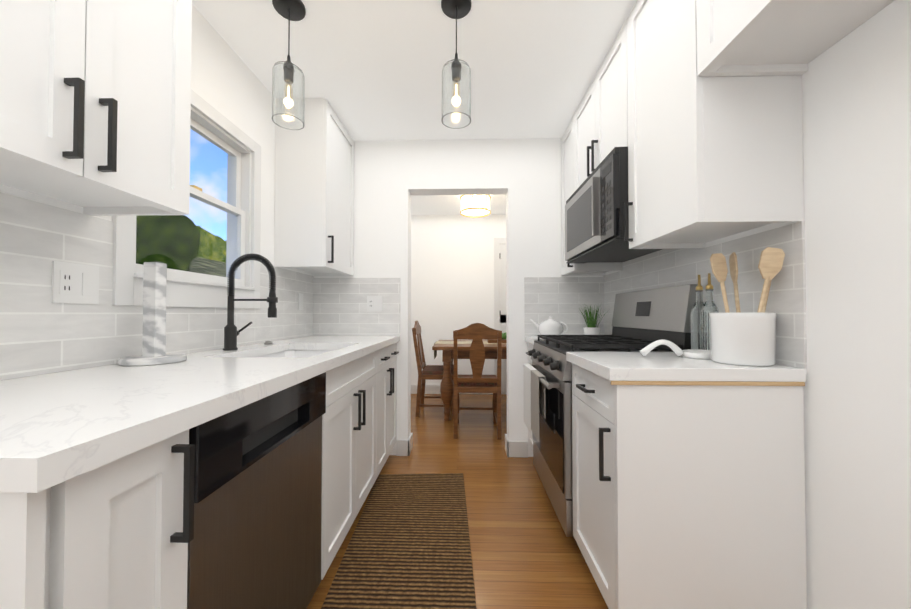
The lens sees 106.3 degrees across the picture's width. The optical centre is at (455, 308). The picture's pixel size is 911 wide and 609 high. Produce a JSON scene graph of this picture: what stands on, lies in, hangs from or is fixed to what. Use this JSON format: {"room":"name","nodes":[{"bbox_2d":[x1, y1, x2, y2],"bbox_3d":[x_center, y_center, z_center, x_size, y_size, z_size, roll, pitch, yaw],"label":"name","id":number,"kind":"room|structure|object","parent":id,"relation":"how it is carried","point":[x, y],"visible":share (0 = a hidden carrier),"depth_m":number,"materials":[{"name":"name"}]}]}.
{"room":"kitchen","nodes":[
{"label":"kitchen","id":0,"kind":"room"},
{"bbox_2d":[0,4,311,275],"bbox_3d":[-1.230,-0.119,0.716,0.130,2.430,4.160,0,-1,2],"label":"wall","id":1,"kind":"structure","parent":0,"point":[226,82],"depth_m":1.76,"materials":[{"name":"white paint"}]},
{"bbox_2d":[0,0,191,215],"bbox_3d":[-0.992,-0.818,0.485,0.357,1.036,1.190,0,-1,2],"label":"upper cabinet","id":2,"kind":"object","parent":1,"relation":"attached to","point":[95,107],"visible":1,"depth_m":0.82,"materials":[{"name":"white wood"}]},
{"bbox_2d":[0,192,313,380],"bbox_3d":[-1.139,-0.038,1.492,0.008,0.492,2.320,0,-1,2],"label":"wall tile","id":3,"kind":"structure","parent":1,"relation":"attached to","point":[41,333],"depth_m":1.04,"materials":[{"name":"white tile"}]},
{"bbox_2d":[51,261,98,303],"bbox_3d":[-1.144,-0.074,1.033,0.008,0.120,0.120,0,-1,2],"label":"outlet","id":4,"kind":"object","parent":3,"relation":"attached to","point":[75,283],"visible":1,"depth_m":1.02,"materials":[{"name":"white plastic"}]},
{"bbox_2d":[298,293,302,309],"bbox_3d":[-1.104,-0.046,2.437,0.008,0.118,0.070,0,-1,2],"label":"outlet","id":5,"kind":"object","parent":3,"relation":"attached to","point":[300,301],"visible":1,"depth_m":2.42,"materials":[{"name":"white plastic"}]},
{"bbox_2d":[112,89,260,308],"bbox_3d":[-1.212,-0.468,1.551,0.200,0.930,0.804,0,-1,2],"label":"kitchen window","id":6,"kind":"structure","parent":1,"relation":"in","point":[241,207],"depth_m":1.66,"materials":[{"name":"white wood"}]},
{"bbox_2d":[274,97,354,275],"bbox_3d":[-0.937,-0.779,2.387,0.357,1.053,0.536,0,-1,2],"label":"upper cabinet","id":7,"kind":"object","parent":1,"relation":"attached to","point":[314,197],"visible":0.98,"depth_m":2.12,"materials":[{"name":"white wood"}]},
{"bbox_2d":[192,0,636,214],"bbox_3d":[0.836,-1.370,1.612,4.210,0.100,6.330,0,-1,2],"label":"ceiling","id":8,"kind":"structure","parent":0,"point":[371,70],"depth_m":1.79,"materials":[{"name":"white paint"}]},
{"bbox_2d":[272,0,305,129],"bbox_3d":[-0.725,-1.064,1.487,0.131,0.514,0.131,0,-1,2],"label":"pendant light","id":9,"kind":"object","parent":8,"relation":"hanging from","point":[288,94],"visible":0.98,"depth_m":1.45,"materials":[{"name":"clear glass"}]},
{"bbox_2d":[441,0,471,128],"bbox_3d":[0.004,-1.065,1.476,0.131,0.514,0.131,0,-1,2],"label":"pendant light","id":10,"kind":"object","parent":8,"relation":"hanging from","point":[456,96],"visible":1,"depth_m":1.43,"materials":[{"name":"clear glass"}]},
{"bbox_2d":[460,195,490,217],"bbox_3d":[0.225,-1.178,3.862,0.352,0.212,0.352,0,-1,2],"label":"ceiling light","id":11,"kind":"object","parent":8,"relation":"attached to","point":[485,203],"visible":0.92,"depth_m":3.79,"materials":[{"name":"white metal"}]},
{"bbox_2d":[306,394,608,608],"bbox_3d":[0.836,1.139,1.572,4.210,0.060,6.330,0,-1,2],"label":"floor","id":12,"kind":"structure","parent":0,"point":[526,553],"depth_m":1.81,"materials":[{"name":"brown wood"}]},
{"bbox_2d":[0,429,194,608],"bbox_3d":[-0.834,0.657,0.533,0.648,0.872,0.242,0,-1,2],"label":"base cabinet","id":13,"kind":"object","parent":12,"relation":"on","point":[117,533],"depth_m":0.50,"materials":[{"name":"white wood"}]},
{"bbox_2d":[187,372,325,608],"bbox_3d":[-0.815,0.663,0.962,0.658,0.866,0.608,0,-1,2],"label":"dishwasher","id":14,"kind":"object","parent":12,"relation":"on","point":[255,543],"visible":0.42,"depth_m":0.88,"materials":[{"name":"black metal"}]},
{"bbox_2d":[285,342,398,471],"bbox_3d":[-0.783,0.685,2.300,0.648,0.872,0.654,0,-1,2],"label":"base cabinet","id":15,"kind":"object","parent":12,"relation":"on","point":[380,365],"depth_m":2.17,"materials":[{"name":"white wood"}]},
{"bbox_2d":[0,336,399,492],"bbox_3d":[-0.794,0.314,1.517,0.675,0.240,2.220,0,-1,2],"label":"countertop","id":16,"kind":"structure","parent":15,"relation":"on","point":[58,428],"depth_m":0.69,"materials":[{"name":"stone"}]},
{"bbox_2d":[118,262,186,365],"bbox_3d":[-1.047,0.015,1.189,0.180,0.345,0.180,0,-1,2],"label":"paper towel holder","id":17,"kind":"object","parent":16,"relation":"on","point":[154,314],"visible":1,"depth_m":1.17,"materials":[{"name":"grey stone"}]},
{"bbox_2d":[223,253,277,350],"bbox_3d":[-0.950,-0.030,1.629,0.248,0.449,0.142,0,-1,2],"label":"faucet","id":18,"kind":"object","parent":16,"relation":"on","point":[231,333],"visible":1,"depth_m":1.58,"materials":[{"name":"black metal"}]},
{"bbox_2d":[321,382,383,579],"bbox_3d":[-0.801,0.781,1.678,0.648,0.660,0.820,0,-1,2],"label":"base cabinet","id":19,"kind":"object","parent":12,"relation":"on","point":[353,419],"depth_m":1.54,"materials":[{"name":"white wood"}]},
{"bbox_2d":[321,473,475,608],"bbox_3d":[-0.203,1.094,1.107,0.565,0.015,2.350,0,-1,-1],"label":"rug","id":20,"kind":"object","parent":12,"relation":"on","point":[408,547],"visible":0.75,"depth_m":1.53,"materials":[{"name":"fabric"}]},
{"bbox_2d":[412,321,453,416],"bbox_3d":[-0.220,0.642,3.796,0.470,1.005,0.421,0,-1,2],"label":"chair","id":21,"kind":"object","parent":12,"relation":"on","point":[431,372],"visible":0.67,"depth_m":3.60,"materials":[{"name":"brown wood"}]},
{"bbox_2d":[432,340,506,420],"bbox_3d":[0.643,0.764,3.760,1.720,0.760,0.880,0,-1,2],"label":"dining table","id":22,"kind":"object","parent":12,"relation":"on","point":[447,384],"visible":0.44,"depth_m":3.44,"materials":[{"name":"brown wood"}]},
{"bbox_2d":[434,341,506,358],"bbox_3d":[0.639,0.462,3.765,1.728,0.164,0.320,0,-1,2],"label":"table runner","id":23,"kind":"object","parent":22,"relation":"on","point":[452,342],"visible":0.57,"depth_m":3.78,"materials":[{"name":"white fabric"}]},
{"bbox_2d":[487,332,506,342],"bbox_3d":[0.673,0.320,3.763,0.661,0.118,0.214,0,-1,2],"label":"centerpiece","id":24,"kind":"object","parent":23,"relation":"on","point":[504,337],"visible":0.17,"depth_m":3.68,"materials":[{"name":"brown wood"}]},
{"bbox_2d":[453,323,501,438],"bbox_3d":[0.196,0.632,3.150,0.421,1.005,0.470,0,-1,2],"label":"chair","id":25,"kind":"object","parent":12,"relation":"on","point":[477,381],"visible":1,"depth_m":2.97,"materials":[{"name":"brown wood"}]},
{"bbox_2d":[526,343,533,451],"bbox_3d":[0.829,0.687,2.425,0.568,0.872,0.311,0,-1,2],"label":"base cabinet","id":26,"kind":"object","parent":12,"relation":"on","point":[530,440],"depth_m":2.51,"materials":[{"name":"white wood"}]},
{"bbox_2d":[525,336,805,385],"bbox_3d":[0.800,0.225,1.818,0.595,0.053,1.528,0,-1,2],"label":"countertop","id":27,"kind":"structure","parent":26,"relation":"on","point":[639,368],"depth_m":1.06,"materials":[{"name":"stone"}]},
{"bbox_2d":[530,316,567,334],"bbox_3d":[0.666,0.132,2.449,0.232,0.150,0.188,0,-1,2],"label":"teapot","id":28,"kind":"object","parent":27,"relation":"on","point":[550,326],"visible":0.98,"depth_m":2.38,"materials":[{"name":"white ceramic"}]},
{"bbox_2d":[579,303,609,334],"bbox_3d":[0.996,0.083,2.460,0.226,0.249,0.204,0,-1,2],"label":"potted plant","id":29,"kind":"object","parent":27,"relation":"on","point":[591,328],"visible":0.88,"depth_m":2.42,"materials":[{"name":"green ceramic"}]},
{"bbox_2d":[640,339,710,358],"bbox_3d":[0.876,0.156,1.326,0.304,0.067,0.151,0,-1,2],"label":"spoon rest","id":30,"kind":"object","parent":27,"relation":"on","point":[690,353],"visible":0.85,"depth_m":1.32,"materials":[{"name":"white ceramic"}]},
{"bbox_2d":[690,275,703,348],"bbox_3d":[1.049,0.024,1.468,0.065,0.335,0.065,0,-1,2],"label":"cruet bottle","id":31,"kind":"object","parent":27,"relation":"on","point":[695,321],"visible":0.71,"depth_m":1.46,"materials":[{"name":"clear glass"}]},
{"bbox_2d":[700,273,718,349],"bbox_3d":[1.052,0.023,1.413,0.065,0.335,0.065,0,-1,2],"label":"cruet bottle","id":32,"kind":"object","parent":27,"relation":"on","point":[709,306],"visible":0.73,"depth_m":1.40,"materials":[{"name":"clear glass"}]},
{"bbox_2d":[709,247,784,365],"bbox_3d":[0.992,-0.009,1.183,0.206,0.392,0.203,0,-1,2],"label":"utensil crock","id":33,"kind":"object","parent":27,"relation":"on","point":[737,337],"visible":1,"depth_m":1.11,"materials":[{"name":"white ceramic"}]},
{"bbox_2d":[523,284,697,537],"bbox_3d":[0.761,0.507,1.894,0.670,1.215,0.752,0,-1,2],"label":"range","id":34,"kind":"object","parent":12,"relation":"on","point":[642,319],"visible":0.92,"depth_m":1.73,"materials":[{"name":"silver metal"}]},
{"bbox_2d":[572,363,806,608],"bbox_3d":[0.796,0.669,1.283,0.568,0.872,0.455,0,-1,2],"label":"base cabinet","id":35,"kind":"object","parent":12,"relation":"on","point":[688,496],"depth_m":1.06,"materials":[{"name":"white wood"}]},
{"bbox_2d":[411,214,505,384],"bbox_3d":[0.850,-0.056,4.682,4.060,2.430,0.150,0,-1,2],"label":"wall","id":36,"kind":"structure","parent":0,"point":[452,273],"depth_m":4.64,"materials":[{"name":"white paint"}]},
{"bbox_2d":[494,238,506,393],"bbox_3d":[0.996,0.104,4.553,0.950,2.105,0.095,0,-1,2],"label":"door frame","id":37,"kind":"structure","parent":36,"relation":"attached to","point":[500,284],"depth_m":4.60,"materials":[{"name":"white wood"}]},
{"bbox_2d":[314,138,602,456],"bbox_3d":[0.022,-0.088,2.691,2.520,2.430,0.140,0,-1,2],"label":"wall","id":38,"kind":"structure","parent":0,"point":[523,175],"depth_m":2.63,"materials":[{"name":"white paint"}]},
{"bbox_2d":[313,277,603,337],"bbox_3d":[0.010,-0.004,2.615,2.224,0.460,0.008,0,-1,2],"label":"wall tile","id":39,"kind":"structure","parent":38,"relation":"attached to","point":[339,306],"depth_m":2.62,"materials":[{"name":"white tile"}]},
{"bbox_2d":[367,296,382,311],"bbox_3d":[-0.620,-0.034,2.626,0.120,0.120,0.008,0,-1,2],"label":"outlet","id":40,"kind":"object","parent":39,"relation":"attached to","point":[374,303],"visible":1,"depth_m":2.62,"materials":[{"name":"white plastic"}]},
{"bbox_2d":[396,385,527,456],"bbox_3d":[-0.019,1.050,1.598,2.240,0.120,6.030,0,-1,2],"label":"baseboard","id":41,"kind":"structure","parent":38,"relation":"attached to","point":[512,448],"depth_m":2.60,"materials":[{"name":"white wood"}]},
{"bbox_2d":[605,0,910,608],"bbox_3d":[1.149,-0.120,0.647,0.150,2.430,4.160,0,-1,2],"label":"wall","id":42,"kind":"structure","parent":0,"point":[856,103],"depth_m":0.92,"materials":[{"name":"white paint"}]},
{"bbox_2d":[561,116,621,275],"bbox_3d":[0.945,-0.777,2.445,0.357,1.056,0.311,0,-1,2],"label":"upper cabinet","id":43,"kind":"object","parent":42,"relation":"attached to","point":[567,192],"visible":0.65,"depth_m":2.46,"materials":[{"name":"white wood"}]},
{"bbox_2d":[574,19,627,191],"bbox_3d":[0.929,-1.019,1.914,0.357,0.588,0.756,0,-1,2],"label":"upper cabinet","id":44,"kind":"object","parent":42,"relation":"attached to","point":[601,123],"visible":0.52,"depth_m":1.82,"materials":[{"name":"white wood"}]},
{"bbox_2d":[565,147,661,262],"bbox_3d":[0.898,-0.513,1.907,0.416,0.417,0.752,0,-1,2],"label":"over-the-range microwave","id":45,"kind":"object","parent":44,"relation":"attached to","point":[594,216],"visible":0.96,"depth_m":1.71,"materials":[{"name":"silver metal"}]},
{"bbox_2d":[603,221,806,372],"bbox_3d":[1.103,-0.049,1.823,0.008,0.525,1.530,0,-1,2],"label":"wall tile","id":46,"kind":"structure","parent":42,"relation":"attached to","point":[786,300],"depth_m":1.26,"materials":[{"name":"white tile"}]},
{"bbox_2d":[624,0,803,248],"bbox_3d":[0.912,-0.795,1.303,0.357,1.056,0.455,0,-1,2],"label":"upper cabinet","id":47,"kind":"object","parent":42,"relation":"attached to","point":[713,158],"visible":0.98,"depth_m":1.10,"materials":[{"name":"white wood"}]},
{"bbox_2d":[696,0,894,76],"bbox_3d":[0.894,-1.034,0.683,0.357,0.598,0.788,0,-1,2],"label":"upper cabinet","id":48,"kind":"object","parent":42,"relation":"attached to","point":[760,37],"visible":1,"depth_m":0.95,"materials":[{"name":"white wood"}]},
{"label":"outside","id":49,"kind":"structure","parent":0,"visible":0},
{"bbox_2d":[136,215,200,271],"bbox_3d":[-7.159,-1.689,8.157,1.844,3.213,1.533,0,-1,2],"label":"tree","id":50,"kind":"object","parent":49,"point":[175,258],"depth_m":7.83,"materials":[{"name":"green plant"}]},
{"bbox_2d":[189,257,225,276],"bbox_3d":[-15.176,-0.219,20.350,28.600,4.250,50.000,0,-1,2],"label":"neighbor roof","id":51,"kind":"structure","parent":49,"point":[199,261],"depth_m":13.85,"materials":[{"name":"grey"}]},
{"bbox_2d":[196,226,226,262],"bbox_3d":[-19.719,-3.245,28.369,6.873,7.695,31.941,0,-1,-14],"label":"tree","id":52,"kind":"object","parent":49,"point":[211,253],"depth_m":22.85,"materials":[{"name":"green plant"}]}
]}

